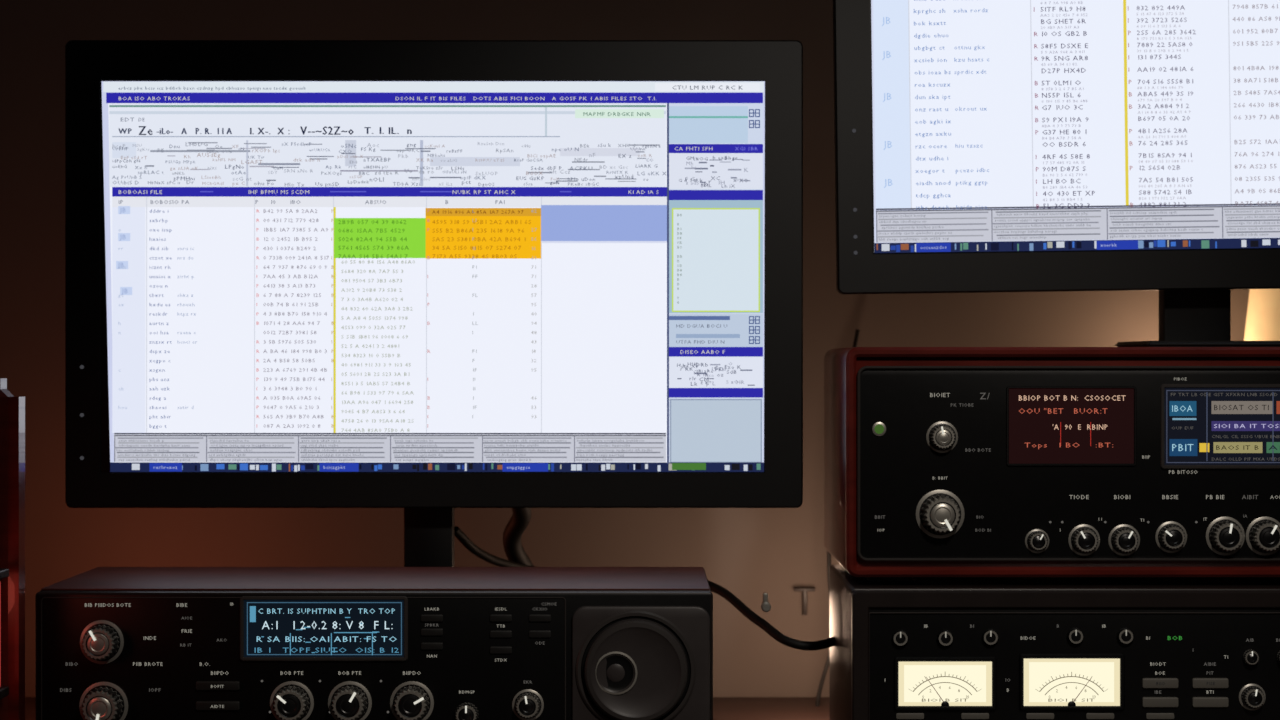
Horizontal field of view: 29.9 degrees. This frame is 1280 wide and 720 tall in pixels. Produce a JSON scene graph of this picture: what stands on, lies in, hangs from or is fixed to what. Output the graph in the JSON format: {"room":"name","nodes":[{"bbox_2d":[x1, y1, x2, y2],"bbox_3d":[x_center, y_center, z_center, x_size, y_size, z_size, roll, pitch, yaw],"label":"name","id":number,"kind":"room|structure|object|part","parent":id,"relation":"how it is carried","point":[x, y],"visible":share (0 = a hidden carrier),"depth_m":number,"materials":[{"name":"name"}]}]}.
{"room":"radio room","nodes":[
{"label":"radio room","id":0,"kind":"room"},
{"bbox_2d":[0,0,1249,696],"bbox_3d":[0.000,-0.180,2.200,3.600,2.500,0.100,0,0,0],"label":"wall","id":1,"kind":"structure","parent":0,"point":[750,553],"depth_m":2.15,"materials":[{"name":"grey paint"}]},
{"bbox_2d":[761,593,770,611],"bbox_3d":[0.097,0.186,1.840,0.008,0.015,0.010,0,0,0],"label":"wall hook","id":2,"kind":"object","parent":1,"relation":"attached to","point":[765,606],"visible":1,"depth_m":1.84,"materials":[{"name":"grey metal"}]},
{"bbox_2d":[794,588,814,614],"bbox_3d":[0.147,0.215,2.140,0.019,0.024,0.008,0,0,0],"label":"wall hook","id":3,"kind":"object","parent":1,"relation":"attached to","point":[804,590],"visible":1,"depth_m":2.14,"materials":[{"name":"metal"}]},
{"bbox_2d":[815,329,859,705],"bbox_3d":[0.177,0.149,2.101,0.016,0.352,0.069,0,0,40],"label":"cable","id":4,"kind":"object","parent":1,"relation":"attached to","point":[857,332],"visible":0.34,"depth_m":2.08,"materials":[{"name":"black rubber"}]},
{"bbox_2d":[1244,289,1279,340],"bbox_3d":[0.562,-0.021,2.102,0.072,0.083,0.096,0,0,0],"label":"wall lamp","id":5,"kind":"object","parent":1,"relation":"attached to","point":[1263,311],"visible":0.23,"depth_m":2.07,"materials":[{"name":"glass"}]},
{"bbox_3d":[0.000,1.120,0.475,3.800,0.100,3.550,0,0,0],"label":"floor","id":6,"kind":"structure","parent":0,"visible":0},
{"bbox_2d":[25,697,828,719],"bbox_3d":[0.100,0.685,1.745,2.200,0.770,0.790,0,0,0],"label":"desk","id":7,"kind":"object","parent":6,"relation":"on","point":[724,708],"visible":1,"depth_m":2.07,"materials":[{"name":"brown wood"}]},
{"bbox_2d":[0,378,24,719],"bbox_3d":[-0.484,0.156,1.570,0.160,0.288,0.040,0,0,0],"label":"electronic device","id":8,"kind":"object","parent":7,"relation":"on","point":[12,409],"visible":1,"depth_m":1.56,"materials":[{"name":"brown wood"}]},
{"bbox_2d":[0,568,8,698],"bbox_3d":[-0.412,0.176,1.538,0.009,0.082,0.024,0,0,0],"label":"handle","id":9,"kind":"object","parent":8,"relation":"attached to","point":[4,572],"visible":1,"depth_m":1.53,"materials":[{"name":"black"}]},
{"bbox_2d":[36,567,712,719],"bbox_3d":[-0.177,0.226,1.680,0.452,0.147,0.190,0,0,0],"label":"radio transceiver","id":10,"kind":"object","parent":7,"relation":"on","point":[113,643],"visible":1,"depth_m":1.60,"materials":[{"name":"metal"}]},
{"bbox_2d":[65,40,802,566],"bbox_3d":[-0.155,0.030,1.900,0.554,0.540,0.202,0,0,0],"label":"computer monitor","id":11,"kind":"object","parent":7,"relation":"on","point":[428,279],"visible":1,"depth_m":1.80,"materials":[{"name":"black plastic"}]},
{"bbox_2d":[454,526,533,566],"bbox_3d":[-0.078,0.174,1.938,0.180,0.087,0.027,0,0,-35],"label":"power cable","id":12,"kind":"object","parent":11,"relation":"attached to","point":[459,534],"visible":0.47,"depth_m":1.90,"materials":[{"name":"black rubber"}]},
{"bbox_2d":[503,508,532,565],"bbox_3d":[-0.094,0.179,1.921,0.038,0.184,0.130,0,0,20],"label":"cable","id":13,"kind":"object","parent":11,"relation":"attached to","point":[520,519],"visible":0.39,"depth_m":1.92,"materials":[{"name":"black rubber"}]},
{"bbox_2d":[829,565,1279,719],"bbox_3d":[0.382,0.230,1.769,0.468,0.140,0.222,0,0,0],"label":"amplifier","id":14,"kind":"object","parent":7,"relation":"on","point":[919,648],"visible":1,"depth_m":1.68,"materials":[{"name":"metal"}]},
{"bbox_2d":[708,580,834,650],"bbox_3d":[0.131,0.211,1.946,0.331,0.079,0.235,0,0,-25],"label":"cable","id":15,"kind":"object","parent":14,"relation":"attached to","point":[738,604],"visible":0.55,"depth_m":1.84,"materials":[{"name":"black rubber"}]},
{"bbox_2d":[824,347,1279,581],"bbox_3d":[0.385,0.075,1.790,0.477,0.168,0.223,0,0,0],"label":"radio transceiver","id":16,"kind":"object","parent":14,"relation":"on","point":[939,461],"visible":1,"depth_m":1.70,"materials":[{"name":"black metal"}]},
{"bbox_2d":[833,0,1279,346],"bbox_3d":[0.435,-0.216,1.833,0.583,0.414,0.125,0,0,0],"label":"computer monitor","id":17,"kind":"object","parent":16,"relation":"on","point":[982,146],"visible":1,"depth_m":1.80,"materials":[{"name":"black plastic"}]},
{"bbox_3d":[0.382,0.225,1.682,0.447,0.102,0.006,0,0,0],"label":"panel","id":18,"kind":"part","parent":14,"relation":"part of","materials":[{"name":"metal"}]}
]}

